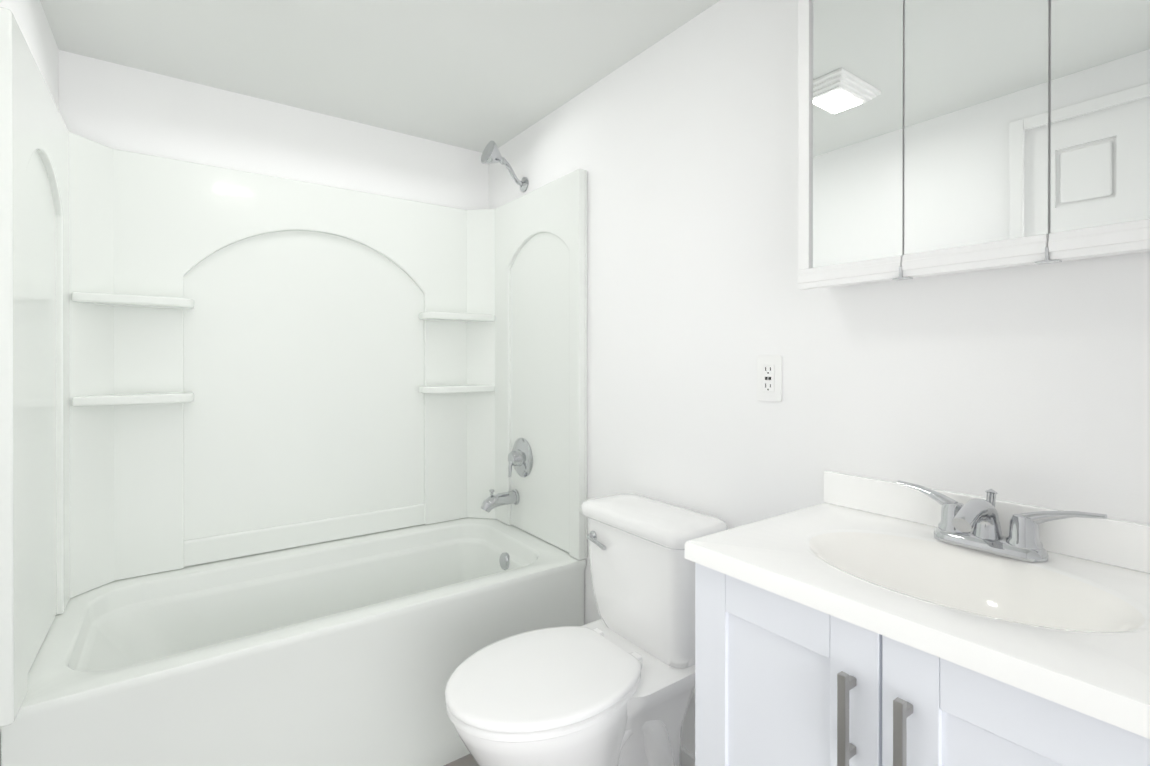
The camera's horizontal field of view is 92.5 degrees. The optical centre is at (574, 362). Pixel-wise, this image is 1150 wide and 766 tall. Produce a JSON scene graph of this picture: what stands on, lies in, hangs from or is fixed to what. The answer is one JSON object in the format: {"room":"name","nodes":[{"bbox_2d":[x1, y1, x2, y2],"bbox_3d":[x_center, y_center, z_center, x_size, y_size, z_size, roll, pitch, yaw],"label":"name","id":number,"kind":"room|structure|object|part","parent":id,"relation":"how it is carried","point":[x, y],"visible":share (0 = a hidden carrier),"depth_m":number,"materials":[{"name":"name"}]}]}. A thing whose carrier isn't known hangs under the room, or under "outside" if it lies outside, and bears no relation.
{"room":"bathroom","nodes":[
{"label":"bathroom","id":0,"kind":"room"},
{"bbox_2d":[0,0,58,765],"bbox_3d":[-0.888,0.122,0.620,0.100,2.240,2.750,0,0,-36],"label":"wall","id":1,"kind":"structure","parent":0,"point":[32,22],"depth_m":1.52,"materials":[{"name":"paint"}]},
{"bbox_2d":[59,50,488,209],"bbox_3d":[-1.063,0.117,2.251,1.724,2.240,0.100,0,0,-36],"label":"wall","id":2,"kind":"structure","parent":0,"point":[117,106],"depth_m":2.08,"materials":[{"name":"paint"}]},
{"bbox_2d":[40,0,719,152],"bbox_3d":[-0.229,-1.040,1.092,1.724,0.080,2.950,0,0,-36],"label":"ceiling","id":3,"kind":"structure","parent":0,"point":[477,75],"depth_m":1.75,"materials":[{"name":"paint"}]},
{"bbox_2d":[444,754,478,765],"bbox_3d":[-0.229,1.265,1.098,1.724,0.050,2.950,0,0,-36],"label":"floor","id":4,"kind":"structure","parent":0,"point":[468,760],"depth_m":1.71,"materials":[{"name":"tile"}]},
{"bbox_2d":[0,7,586,765],"bbox_3d":[-0.781,0.161,1.861,1.520,2.155,0.858,0,0,-36],"label":"bathtub","id":5,"kind":"object","parent":4,"relation":"on","point":[292,473],"visible":1,"depth_m":1.91,"materials":[{"name":"plastic"}]},
{"bbox_2d":[71,292,193,308],"bbox_3d":[-1.430,-0.202,1.799,0.308,0.030,0.108,0,0,-36],"label":"shelf","id":6,"kind":"object","parent":5,"relation":"attached to","point":[90,300],"depth_m":1.77,"materials":[{"name":"plastic"}]},
{"bbox_2d":[72,392,194,406],"bbox_3d":[-1.430,0.118,1.800,0.308,0.030,0.108,0,0,-36],"label":"shelf","id":7,"kind":"object","parent":5,"relation":"attached to","point":[79,399],"depth_m":1.77,"materials":[{"name":"plastic"}]},
{"bbox_2d":[0,518,585,765],"bbox_3d":[-0.802,0.978,1.891,1.520,0.520,0.788,0,0,-36],"label":"tub","id":8,"kind":"object","parent":5,"relation":"in","point":[344,650],"depth_m":1.63,"materials":[{"name":"plastic"}]},
{"bbox_2d":[419,385,494,393],"bbox_3d":[-0.523,0.117,2.454,0.319,0.030,0.108,0,0,-36],"label":"shelf","id":9,"kind":"object","parent":5,"relation":"attached to","point":[423,389],"depth_m":2.42,"materials":[{"name":"plastic"}]},
{"bbox_2d":[419,312,494,321],"bbox_3d":[-0.523,-0.203,2.453,0.319,0.030,0.108,0,0,-36],"label":"shelf","id":10,"kind":"object","parent":5,"relation":"attached to","point":[423,316],"depth_m":2.42,"materials":[{"name":"plastic"}]},
{"bbox_2d":[445,493,727,765],"bbox_3d":[0.011,0.830,1.425,0.707,0.826,0.430,0,0,-36],"label":"toilet","id":11,"kind":"object","parent":4,"relation":"on","point":[614,685],"visible":0.94,"depth_m":1.39,"materials":[{"name":"white ceramic"}]},
{"bbox_3d":[-0.070,1.020,1.367,0.484,0.440,0.372,0,0,-36],"label":"bowl","id":12,"kind":"part","parent":11,"relation":"part of","materials":[{"name":"white ceramic"}]},
{"bbox_3d":[-0.085,0.787,1.355,0.465,0.019,0.390,0,0,-36],"label":"seat","id":13,"kind":"part","parent":11,"relation":"part of","materials":[{"name":"white plastic"}]},
{"bbox_3d":[-0.086,0.764,1.354,0.467,0.021,0.394,0,0,-36],"label":"seat lid","id":14,"kind":"part","parent":11,"relation":"part of","materials":[{"name":"white plastic"}]},
{"bbox_3d":[0.063,0.515,1.603,0.027,0.035,0.092,0,0,-36],"label":"lever","id":15,"kind":"part","parent":11,"relation":"part of","materials":[{"name":"silver metal"}]},
{"bbox_3d":[0.216,0.627,1.572,0.190,0.327,0.400,0,0,-36],"label":"tank","id":16,"kind":"part","parent":11,"relation":"part of","materials":[{"name":"white ceramic"}]},
{"bbox_3d":[0.211,0.440,1.568,0.214,0.047,0.430,0,0,-36],"label":"tank lid","id":17,"kind":"part","parent":11,"relation":"part of","materials":[{"name":"white ceramic"}]},
{"bbox_2d":[685,471,1149,765],"bbox_3d":[0.578,0.731,0.857,0.489,1.020,0.667,0,0,-36],"label":"bathroom vanity","id":18,"kind":"object","parent":4,"relation":"on","point":[854,620],"visible":1,"depth_m":0.83,"materials":[{"name":"white paint"}]},
{"bbox_3d":[0.318,0.741,0.871,0.020,0.769,0.322,0,0,-36],"label":"door","id":19,"kind":"part","parent":18,"relation":"part of","materials":[{"name":"white paint"}]},
{"bbox_3d":[0.372,0.486,0.752,0.032,0.130,0.012,0,0,-36],"label":"handle","id":20,"kind":"part","parent":18,"relation":"part of","materials":[{"name":"silver metal"}]},
{"bbox_3d":[0.414,0.486,0.694,0.032,0.130,0.012,0,0,-36],"label":"handle","id":21,"kind":"part","parent":18,"relation":"part of","materials":[{"name":"silver metal"}]},
{"bbox_2d":[897,480,1106,562],"bbox_3d":[0.680,0.271,0.929,0.148,0.099,0.299,0,0,-36],"label":"faucet","id":22,"kind":"object","parent":18,"relation":"on","point":[954,533],"depth_m":0.93,"materials":[{"name":"silver metal"}]},
{"bbox_3d":[0.509,0.742,0.607,0.020,0.769,0.322,0,0,-36],"label":"door","id":23,"kind":"part","parent":18,"relation":"part of","materials":[{"name":"white paint"}]},
{"bbox_2d":[481,489,519,512],"bbox_3d":[-0.324,0.581,2.341,0.164,0.095,0.068,0,0,-36],"label":"tub faucet","id":24,"kind":"object","parent":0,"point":[511,498],"depth_m":2.33,"materials":[{"name":"silver metal"}]},
{"bbox_2d":[508,438,532,476],"bbox_3d":[-0.252,0.402,2.319,0.074,0.166,0.166,0,0,-36],"label":"shower valve","id":25,"kind":"object","parent":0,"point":[520,450],"depth_m":2.30,"materials":[{"name":"silver metal"}]},
{"bbox_2d":[489,0,1149,754],"bbox_3d":[0.459,0.119,1.530,0.100,2.240,2.850,0,0,-36],"label":"wall","id":26,"kind":"structure","parent":0,"point":[1025,384],"depth_m":1.40,"materials":[{"name":"paint"}]},
{"bbox_2d":[680,745,694,765],"bbox_3d":[0.314,1.189,1.634,0.013,0.100,0.915,0,0,-36],"label":"baseboard","id":27,"kind":"structure","parent":26,"relation":"attached to","point":[687,757],"depth_m":1.59,"materials":[{"name":"white paint"}]},
{"bbox_2d":[757,355,781,401],"bbox_3d":[0.490,0.040,1.392,0.008,0.116,0.072,0,0,-36],"label":"electrical outlet","id":28,"kind":"object","parent":26,"relation":"attached to","point":[769,377],"visible":1,"depth_m":1.39,"materials":[{"name":"white plastic"}]},
{"bbox_2d":[797,0,1149,289],"bbox_3d":[0.718,-0.493,0.975,0.121,0.673,0.638,0,0,-36],"label":"upper cabinet","id":29,"kind":"object","parent":26,"relation":"attached to","point":[939,137],"visible":1,"depth_m":0.95,"materials":[{"name":"white paint"}]},
{"bbox_3d":[0.555,-0.495,1.121,0.024,0.670,0.211,0,0,-36],"label":"frame","id":30,"kind":"part","parent":29,"relation":"part of","materials":[{"name":"white paint"}]},
{"bbox_3d":[0.564,-0.495,1.111,0.003,0.585,0.184,0,0,-36],"label":"glass","id":31,"kind":"part","parent":29,"relation":"part of","materials":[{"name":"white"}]},
{"bbox_3d":[0.681,-0.494,0.948,0.003,0.585,0.210,0,0,-36],"label":"glass","id":32,"kind":"part","parent":29,"relation":"part of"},
{"bbox_3d":[0.680,-0.494,0.948,0.024,0.670,0.211,0,0,-36],"label":"frame","id":33,"kind":"part","parent":29,"relation":"part of","materials":[{"name":"white wood"}]},
{"bbox_3d":[0.804,-0.494,0.774,0.024,0.670,0.211,0,0,-36],"label":"frame","id":34,"kind":"part","parent":29,"relation":"part of","materials":[{"name":"white paint"}]},
{"bbox_3d":[0.798,-0.494,0.786,0.003,0.585,0.184,0,0,-36],"label":"glass","id":35,"kind":"part","parent":29,"relation":"part of","materials":[{"name":"white"}]},
{"bbox_2d":[823,471,1149,572],"bbox_3d":[0.769,0.284,0.994,0.018,0.072,0.667,0,0,-36],"label":"backsplash","id":36,"kind":"structure","parent":26,"relation":"attached to","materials":[{"name":"stone"}]}
]}

